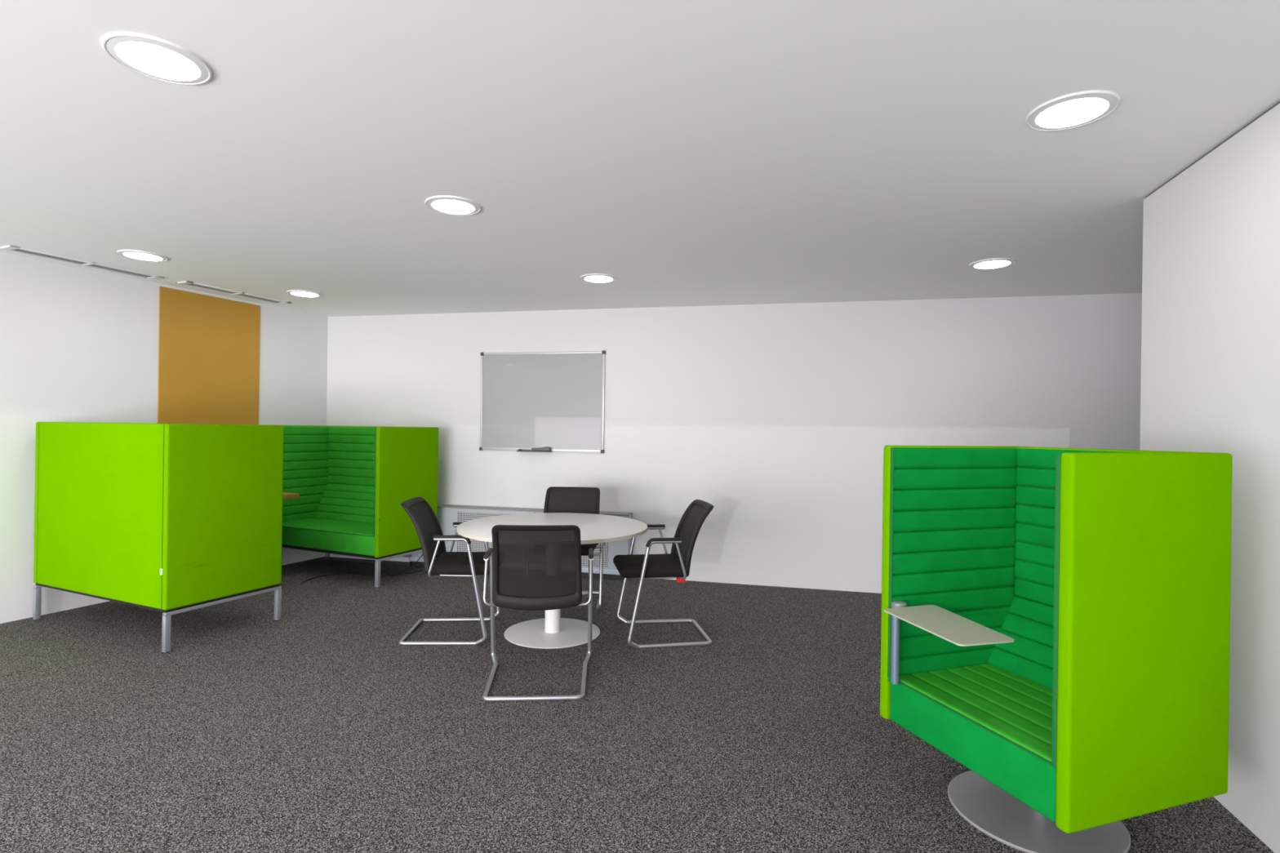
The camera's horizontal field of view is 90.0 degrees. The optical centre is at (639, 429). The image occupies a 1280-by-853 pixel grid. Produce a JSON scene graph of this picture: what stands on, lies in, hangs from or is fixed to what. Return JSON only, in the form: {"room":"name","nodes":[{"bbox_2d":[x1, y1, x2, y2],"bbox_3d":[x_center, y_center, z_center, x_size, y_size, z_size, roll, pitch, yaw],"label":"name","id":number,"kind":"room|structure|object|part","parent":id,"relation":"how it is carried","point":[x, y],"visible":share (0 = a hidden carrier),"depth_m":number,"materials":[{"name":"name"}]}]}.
{"room":"office meeting area","nodes":[
{"label":"office meeting area","id":0,"kind":"room"},
{"bbox_2d":[0,251,328,623],"bbox_3d":[-5.705,0.040,1.640,0.200,2.560,11.800,1,0,23],"label":"wall","id":1,"kind":"structure","parent":0,"point":[77,344],"depth_m":4.80,"materials":[{"name":"white paint"}]},
{"bbox_2d":[157,286,260,425],"bbox_3d":[-3.822,-0.231,5.715,0.011,1.915,0.884,1,0,23],"label":"wall panel","id":2,"kind":"object","parent":1,"relation":"attached to","point":[209,346],"visible":0.58,"depth_m":5.67,"materials":[{"name":"laminate"}]},
{"bbox_2d":[0,556,1274,852],"bbox_3d":[-1.020,1.446,2.900,16.000,0.120,10.200,1,0,0],"label":"floor","id":3,"kind":"structure","parent":0,"point":[313,729],"depth_m":2.92,"materials":[{"name":"grey carpet"}]},
{"bbox_2d":[32,422,283,653],"bbox_3d":[-3.416,0.654,4.547,1.530,1.397,0.776,1,0,24],"label":"sofa","id":4,"kind":"object","parent":3,"relation":"on","point":[170,519],"visible":1,"depth_m":4.18,"materials":[{"name":"fabric"}]},
{"bbox_3d":[-4.256,1.226,4.518,0.034,0.220,0.034,1,0,24],"label":"leg","id":5,"kind":"part","parent":4,"relation":"part of","materials":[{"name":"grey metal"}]},
{"bbox_3d":[-4.091,0.514,4.852,0.045,1.137,0.772,1,0,24],"label":"panel","id":6,"kind":"part","parent":4,"relation":"part of","materials":[{"name":"fabric"}]},
{"bbox_3d":[-3.562,0.522,4.217,1.440,1.137,0.045,1,0,24],"label":"panel","id":7,"kind":"part","parent":4,"relation":"part of","materials":[{"name":"fabric"}]},
{"bbox_3d":[-3.422,1.117,4.549,1.526,0.020,0.768,1,0,24],"label":"frame rail","id":8,"kind":"part","parent":4,"relation":"part of","materials":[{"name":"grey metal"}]},
{"bbox_3d":[-2.892,1.245,3.908,0.034,0.220,0.034,1,0,24],"label":"leg","id":9,"kind":"part","parent":4,"relation":"part of","materials":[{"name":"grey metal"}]},
{"bbox_3d":[-2.736,0.533,4.246,0.045,1.137,0.772,1,0,24],"label":"panel","id":10,"kind":"part","parent":4,"relation":"part of","materials":[{"name":"fabric"}]},
{"bbox_3d":[-2.592,1.250,4.580,0.034,0.220,0.034,1,0,24],"label":"leg","id":11,"kind":"part","parent":4,"relation":"part of","materials":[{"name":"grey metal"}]},
{"bbox_2d":[282,492,299,499],"bbox_3d":[-3.571,0.966,5.628,0.550,0.768,0.855,1,0,23],"label":"table","id":12,"kind":"object","parent":3,"relation":"on","point":[286,495],"visible":0.12,"depth_m":5.84,"materials":[{"name":"brown wood"}]},
{"bbox_2d":[281,425,438,587],"bbox_3d":[-2.788,0.662,6.172,1.491,1.397,0.740,1,0,24],"label":"sofa","id":13,"kind":"object","parent":3,"relation":"on","point":[352,483],"visible":0.81,"depth_m":6.12,"materials":[{"name":"fabric"}]},
{"bbox_3d":[-3.446,0.523,6.466,0.045,1.137,0.740,1,0,24],"label":"panel","id":14,"kind":"part","parent":13,"relation":"part of","materials":[{"name":"fabric"}]},
{"bbox_3d":[-2.801,1.010,6.156,1.396,0.174,0.665,1,0,24],"label":"seat","id":15,"kind":"part","parent":13,"relation":"part of","materials":[{"name":"green fabric"}]},
{"bbox_2d":[282,517,373,536],"bbox_3d":[-2.825,0.922,6.099,1.390,0.020,0.529,1,0,24],"label":"seat cushion","id":16,"kind":"object","parent":13,"relation":"on","point":[330,526],"depth_m":6.04,"materials":[{"name":"green fabric"}]},
{"bbox_3d":[-2.689,0.448,6.388,1.390,0.949,0.177,1,0,24],"label":"backrest","id":17,"kind":"part","parent":13,"relation":"part of","materials":[{"name":"green fabric"}]},
{"bbox_3d":[-2.795,1.126,6.172,1.486,0.020,0.736,1,0,24],"label":"frame rail","id":18,"kind":"part","parent":13,"relation":"part of","materials":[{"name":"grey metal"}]},
{"bbox_3d":[-2.645,0.534,6.489,1.400,1.137,0.045,1,0,24],"label":"panel","id":19,"kind":"part","parent":13,"relation":"part of","materials":[{"name":"fabric"}]},
{"bbox_2d":[331,554,411,565],"bbox_3d":[-2.744,1.319,6.613,0.900,0.085,0.149,1,0,13],"label":"duct","id":20,"kind":"object","parent":13,"relation":"attached to","point":[404,560],"visible":0.38,"depth_m":6.54,"materials":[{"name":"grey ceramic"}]},
{"bbox_3d":[-2.277,1.254,5.554,0.034,0.220,0.034,1,0,24],"label":"leg","id":21,"kind":"part","parent":13,"relation":"part of","materials":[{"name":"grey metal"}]},
{"bbox_3d":[-2.127,0.542,5.877,0.045,1.137,0.740,1,0,24],"label":"panel","id":22,"kind":"part","parent":13,"relation":"part of","materials":[{"name":"fabric"}]},
{"bbox_2d":[300,569,422,584],"bbox_3d":[-2.587,1.359,5.987,1.048,0.008,0.268,1,0,-29],"label":"power cable","id":23,"kind":"object","parent":3,"relation":"on","point":[420,570],"visible":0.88,"depth_m":5.98,"materials":[{"name":"black rubber"}]},
{"bbox_2d":[394,554,422,574],"bbox_3d":[-2.215,1.267,6.197,0.028,0.202,0.360,1,0,38],"label":"power cable","id":24,"kind":"object","parent":3,"relation":"on","point":[422,554],"visible":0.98,"depth_m":6.20,"materials":[{"name":"black rubber"}]},
{"bbox_2d":[398,497,500,645],"bbox_3d":[-1.267,0.929,4.358,0.635,0.904,0.599,1,0,-4],"label":"chair","id":25,"kind":"object","parent":3,"relation":"on","point":[437,562],"visible":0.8,"depth_m":4.19,"materials":[{"name":"black plastic"}]},
{"bbox_3d":[-1.474,0.715,4.344,0.214,0.481,0.481,1,0,-4],"label":"backrest frame","id":26,"kind":"part","parent":25,"relation":"part of","materials":[{"name":"black plastic"}]},
{"bbox_3d":[-1.465,0.695,4.344,0.160,0.382,0.421,1,0,-4],"label":"backrest","id":27,"kind":"part","parent":25,"relation":"part of","materials":[{"name":"black fabric"}]},
{"bbox_3d":[-1.196,0.703,4.077,0.236,0.062,0.027,1,0,-4],"label":"armrest","id":28,"kind":"part","parent":25,"relation":"part of","materials":[{"name":"black plastic"}]},
{"bbox_3d":[-1.235,0.702,4.646,0.236,0.062,0.027,1,0,-4],"label":"armrest","id":29,"kind":"part","parent":25,"relation":"part of","materials":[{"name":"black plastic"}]},
{"bbox_3d":[-1.200,0.956,4.363,0.261,0.022,0.559,1,0,-4],"label":"seat rail","id":30,"kind":"part","parent":25,"relation":"part of","materials":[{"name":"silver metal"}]},
{"bbox_3d":[-1.173,0.907,4.365,0.448,0.074,0.464,1,0,-4],"label":"seat","id":31,"kind":"part","parent":25,"relation":"part of","materials":[{"name":"black fabric"}]},
{"bbox_2d":[409,504,632,579],"bbox_3d":[-1.189,1.077,6.252,2.254,0.612,0.169,1,0,13],"label":"heater","id":32,"kind":"object","parent":3,"relation":"on","point":[447,514],"visible":0.34,"depth_m":6.25,"materials":[{"name":"grey metal"}]},
{"bbox_2d":[456,511,508,551],"bbox_3d":[-1.450,1.045,6.243,0.740,0.460,0.005,1,0,13],"label":"grille","id":33,"kind":"object","parent":32,"relation":"attached to","point":[461,517],"depth_m":6.28,"materials":[{"name":"metal"}]},
{"bbox_2d":[581,542,608,568],"bbox_3d":[-0.677,1.056,6.068,0.785,0.460,0.005,1,0,13],"label":"grille","id":34,"kind":"object","parent":32,"relation":"attached to","point":[584,559],"depth_m":6.00,"materials":[{"name":"white metal"}]},
{"bbox_2d":[482,524,593,702],"bbox_3d":[-0.563,0.939,3.568,0.599,0.904,0.635,1,0,-4],"label":"chair","id":35,"kind":"object","parent":3,"relation":"on","point":[532,567],"visible":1,"depth_m":3.41,"materials":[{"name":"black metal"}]},
{"bbox_3d":[-0.847,0.708,3.594,0.027,0.062,0.236,1,0,-5],"label":"armrest","id":36,"kind":"part","parent":35,"relation":"part of","materials":[{"name":"black plastic"}]},
{"bbox_3d":[-0.543,0.728,3.358,0.481,0.481,0.214,1,0,-5],"label":"backrest frame","id":37,"kind":"part","parent":35,"relation":"part of","materials":[{"name":"black plastic"}]},
{"bbox_3d":[-0.543,0.708,3.367,0.421,0.382,0.160,1,0,-5],"label":"backrest","id":38,"kind":"part","parent":35,"relation":"part of","materials":[{"name":"black fabric"}]},
{"bbox_3d":[-0.279,0.716,3.639,0.027,0.062,0.236,1,0,-5],"label":"armrest","id":39,"kind":"part","parent":35,"relation":"part of","materials":[{"name":"black plastic"}]},
{"bbox_2d":[456,512,647,648],"bbox_3d":[-0.594,1.022,4.385,1.282,0.740,1.282,1,0,0],"label":"round table","id":40,"kind":"object","parent":3,"relation":"on","point":[552,632],"visible":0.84,"depth_m":4.35,"materials":[{"name":"white laminate"}]},
{"bbox_3d":[-0.599,1.385,4.385,0.650,0.014,0.650,1,0,0],"label":"plate","id":41,"kind":"part","parent":40,"relation":"part of","materials":[{"name":"white metal"}]},
{"bbox_2d":[533,486,606,610],"bbox_3d":[-0.577,0.939,5.152,0.599,0.904,0.635,1,0,2],"label":"chair","id":42,"kind":"object","parent":3,"relation":"on","point":[557,499],"visible":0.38,"depth_m":5.36,"materials":[{"name":"black fabric"}]},
{"bbox_3d":[-0.569,0.707,5.354,0.421,0.382,0.160,1,0,2],"label":"backrest","id":43,"kind":"part","parent":42,"relation":"part of","materials":[{"name":"black fabric"}]},
{"bbox_3d":[-0.569,0.728,5.363,0.481,0.481,0.214,1,0,2],"label":"backrest frame","id":44,"kind":"part","parent":42,"relation":"part of","materials":[{"name":"black plastic"}]},
{"bbox_3d":[-0.579,0.915,5.059,0.464,0.074,0.448,1,0,2],"label":"seat","id":45,"kind":"part","parent":42,"relation":"part of","materials":[{"name":"black fabric"}]},
{"bbox_3d":[-0.578,1.041,5.163,0.599,0.700,0.570,1,0,2],"label":"tube frame","id":46,"kind":"part","parent":42,"relation":"part of","materials":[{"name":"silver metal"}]},
{"bbox_2d":[613,499,713,648],"bbox_3d":[0.153,0.949,4.379,0.635,0.904,0.599,1,0,-9],"label":"chair","id":47,"kind":"object","parent":3,"relation":"on","point":[677,565],"visible":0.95,"depth_m":4.24,"materials":[{"name":"black plastic"}]},
{"bbox_3d":[0.061,0.924,4.364,0.448,0.074,0.464,1,0,-9],"label":"seat","id":48,"kind":"part","parent":47,"relation":"part of","materials":[{"name":"black fabric"}]},
{"bbox_3d":[0.064,0.720,4.653,0.236,0.062,0.027,1,0,-9],"label":"armrest","id":49,"kind":"part","parent":47,"relation":"part of","materials":[{"name":"black plastic"}]},
{"bbox_3d":[0.086,0.974,4.369,0.261,0.022,0.559,1,0,-9],"label":"seat rail","id":50,"kind":"part","parent":47,"relation":"part of","materials":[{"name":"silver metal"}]},
{"bbox_3d":[0.153,0.722,4.090,0.236,0.062,0.027,1,0,-9],"label":"armrest","id":51,"kind":"part","parent":47,"relation":"part of","materials":[{"name":"black plastic"}]},
{"bbox_3d":[0.355,0.720,4.411,0.160,0.382,0.421,1,0,-9],"label":"backrest","id":52,"kind":"part","parent":47,"relation":"part of","materials":[{"name":"black fabric"}]},
{"bbox_3d":[0.364,0.741,4.412,0.214,0.481,0.481,1,0,-9],"label":"backrest frame","id":53,"kind":"part","parent":47,"relation":"part of","materials":[{"name":"black plastic"}]},
{"bbox_2d":[880,445,1232,852],"bbox_3d":[1.417,0.745,2.365,0.846,1.350,0.824,1,0,-19],"label":"chair","id":54,"kind":"object","parent":3,"relation":"on","point":[1055,624],"visible":1,"depth_m":2.09,"materials":[{"name":"fabric"}]},
{"bbox_3d":[1.024,0.870,2.565,0.033,0.288,0.033,1,0,-19],"label":"tray post","id":55,"kind":"part","parent":54,"relation":"part of","materials":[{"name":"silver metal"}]},
{"bbox_2d":[884,600,1014,646],"bbox_3d":[1.115,0.714,2.371,0.313,0.028,0.517,1,0,0],"label":"tray","id":56,"kind":"object","parent":54,"relation":"on","point":[957,629],"depth_m":2.34,"materials":[{"name":"grey laminate"}]},
{"bbox_3d":[1.350,0.631,2.753,0.727,1.125,0.045,1,0,-19],"label":"panel","id":57,"kind":"part","parent":54,"relation":"part of","materials":[{"name":"fabric"}]},
{"bbox_3d":[1.448,1.104,2.377,0.660,0.174,0.730,1,0,-19],"label":"seat","id":58,"kind":"part","parent":54,"relation":"part of","materials":[{"name":"green fabric"}]},
{"bbox_2d":[899,662,1052,762],"bbox_3d":[1.398,1.017,2.360,0.539,0.020,0.724,1,0,-19],"label":"seat cushion","id":59,"kind":"object","parent":54,"relation":"on","point":[1008,706],"depth_m":2.39,"materials":[{"name":"green fabric"}]},
{"bbox_3d":[1.459,1.413,2.374,0.574,0.016,0.574,1,0,-19],"label":"plate","id":60,"kind":"part","parent":54,"relation":"part of","materials":[{"name":"grey metal"}]},
{"bbox_3d":[1.703,0.551,2.461,0.162,0.938,0.724,1,0,-19],"label":"backrest","id":61,"kind":"part","parent":54,"relation":"part of","materials":[{"name":"green fabric"}]},
{"bbox_3d":[1.798,0.638,2.493,0.045,1.125,0.734,1,0,-19],"label":"panel","id":62,"kind":"part","parent":54,"relation":"part of","materials":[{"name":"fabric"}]},
{"bbox_3d":[1.600,0.635,2.015,0.727,1.125,0.045,1,0,-19],"label":"panel","id":63,"kind":"part","parent":54,"relation":"part of","materials":[{"name":"fabric"}]},
{"bbox_2d":[0,0,1279,316],"bbox_3d":[-0.983,-1.249,2.900,16.000,0.150,10.200,1,0,0],"label":"ceiling","id":64,"kind":"structure","parent":0,"point":[684,153],"depth_m":2.58,"materials":[{"name":"white paint"}]},
{"bbox_2d":[0,244,164,279],"bbox_3d":[-4.028,-1.210,4.675,0.155,0.012,0.940,1,0,23],"label":"ceiling vent","id":65,"kind":"object","parent":64,"relation":"in","point":[11,248],"visible":1,"depth_m":4.61,"materials":[{"name":"white metal"}]},
{"bbox_2d":[116,249,168,261],"bbox_3d":[-3.438,-1.202,4.428,0.280,0.014,0.280,1,0,0],"label":"recessed light","id":66,"kind":"object","parent":64,"relation":"in","point":[133,254],"visible":1,"depth_m":4.40,"materials":[{"name":"white plastic"}]},
{"bbox_2d":[123,252,162,261],"bbox_3d":[-3.438,-1.197,4.428,0.216,0.004,0.216,1,0,0],"label":"diffuser","id":67,"kind":"object","parent":66,"relation":"attached to","point":[148,256],"depth_m":4.42,"materials":[{"name":"white plastic"}]},
{"bbox_2d":[102,31,212,84],"bbox_3d":[-1.533,-1.175,2.040,0.280,0.014,0.280,1,0,0],"label":"recessed light","id":68,"kind":"object","parent":64,"relation":"in","point":[151,56],"visible":1,"depth_m":2.02,"materials":[{"name":"white plastic"}]},
{"bbox_2d":[115,41,199,80],"bbox_3d":[-1.533,-1.170,2.040,0.216,0.004,0.216,1,0,0],"label":"diffuser","id":69,"kind":"object","parent":68,"relation":"attached to","point":[158,60],"depth_m":2.02,"materials":[{"name":"white plastic"}]},
{"bbox_2d":[175,280,291,304],"bbox_3d":[-3.558,-1.204,5.660,0.155,0.012,0.940,1,0,23],"label":"ceiling vent","id":70,"kind":"object","parent":64,"relation":"in","point":[188,283],"visible":1,"depth_m":5.60,"materials":[{"name":"grey metal"}]},
{"bbox_2d":[286,289,322,297],"bbox_3d":[-2.949,-1.195,5.628,0.280,0.014,0.280,1,0,0],"label":"recessed light","id":71,"kind":"object","parent":64,"relation":"in","point":[303,293],"visible":1,"depth_m":5.58,"materials":[{"name":"white plastic"}]},
{"bbox_2d":[290,291,318,297],"bbox_3d":[-2.949,-1.190,5.628,0.216,0.004,0.216,1,0,0],"label":"diffuser","id":72,"kind":"object","parent":71,"relation":"attached to","point":[304,294],"depth_m":5.61,"materials":[{"name":"white plastic"}]},
{"bbox_2d":[425,195,480,215],"bbox_3d":[-0.976,-1.167,3.343,0.280,0.014,0.280,1,0,0],"label":"recessed light","id":73,"kind":"object","parent":64,"relation":"in","point":[445,204],"visible":1,"depth_m":3.31,"materials":[{"name":"white plastic"}]},
{"bbox_2d":[431,199,474,213],"bbox_3d":[-0.976,-1.162,3.343,0.216,0.004,0.216,1,0,0],"label":"diffuser","id":74,"kind":"object","parent":73,"relation":"attached to","point":[442,206],"depth_m":3.32,"materials":[{"name":"white plastic"}]},
{"bbox_2d":[580,273,617,283],"bbox_3d":[-0.317,-1.158,4.905,0.280,0.014,0.280,1,0,0],"label":"recessed light","id":75,"kind":"object","parent":64,"relation":"in","point":[590,277],"visible":1,"depth_m":4.87,"materials":[{"name":"white plastic"}]},
{"bbox_2d":[584,275,613,282],"bbox_3d":[-0.317,-1.153,4.905,0.216,0.004,0.216,1,0,0],"label":"diffuser","id":76,"kind":"object","parent":75,"relation":"attached to","point":[587,278],"depth_m":4.89,"materials":[{"name":"white plastic"}]},
{"bbox_2d":[968,257,1016,269],"bbox_3d":[2.381,-1.120,4.328,0.280,0.014,0.280,1,0,0],"label":"recessed light","id":77,"kind":"object","parent":64,"relation":"in","point":[993,263],"visible":1,"depth_m":4.30,"materials":[{"name":"white plastic"}]},
{"bbox_2d":[973,260,1010,268],"bbox_3d":[2.381,-1.115,4.328,0.216,0.004,0.216,1,0,0],"label":"diffuser","id":78,"kind":"object","parent":77,"relation":"attached to","point":[979,264],"depth_m":4.31,"materials":[{"name":"white plastic"}]},
{"bbox_2d":[1025,89,1119,131],"bbox_3d":[1.539,-1.132,2.284,0.280,0.014,0.280,1,0,0],"label":"recessed light","id":79,"kind":"object","parent":64,"relation":"in","point":[1076,109],"visible":1,"depth_m":2.26,"materials":[{"name":"white plastic"}]},
{"bbox_2d":[1035,97,1108,128],"bbox_3d":[1.539,-1.127,2.284,0.216,0.004,0.216,1,0,0],"label":"diffuser","id":80,"kind":"object","parent":79,"relation":"attached to","point":[1058,113],"depth_m":2.27,"materials":[{"name":"white plastic"}]},
{"bbox_2d":[326,293,1142,593],"bbox_3d":[1.355,0.139,5.869,9.600,2.560,0.200,1,0,13],"label":"wall","id":81,"kind":"structure","parent":0,"point":[780,419],"depth_m":5.81,"materials":[{"name":"white paint"}]},
{"bbox_2d":[479,350,605,453],"bbox_3d":[-0.977,-0.276,6.251,1.298,0.985,0.086,1,0,13],"label":"whiteboard","id":82,"kind":"object","parent":81,"relation":"attached to","point":[553,400],"visible":0.99,"depth_m":6.27,"materials":[{"name":"grey ceramic"}]},
{"bbox_2d":[516,450,552,452],"bbox_3d":[-1.032,0.210,6.261,0.342,0.012,0.085,1,0,13],"label":"tray","id":83,"kind":"object","parent":82,"relation":"on","point":[517,451],"depth_m":6.22,"materials":[{"name":"grey plastic"}]},
{"bbox_2d":[531,446,551,451],"bbox_3d":[-0.963,0.189,6.241,0.190,0.046,0.046,1,0,13],"label":"eraser","id":84,"kind":"object","parent":82,"relation":"on","point":[547,448],"visible":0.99,"depth_m":6.22,"materials":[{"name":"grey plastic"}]},
{"bbox_2d":[1139,102,1279,852],"bbox_3d":[3.037,0.169,-0.700,3.200,2.548,7.000,1,0,15],"label":"wall","id":85,"kind":"structure","parent":0,"point":[1211,326],"depth_m":2.38,"materials":[{"name":"white paint"}]},
{"bbox_2d":[1145,101,1279,198],"bbox_3d":[1.539,-1.133,-0.285,0.044,0.012,7.000,1,0,15],"label":"trim","id":86,"kind":"structure","parent":85,"relation":"attached to","point":[1278,102],"depth_m":2.53,"materials":[{"name":"grey"}]}
]}

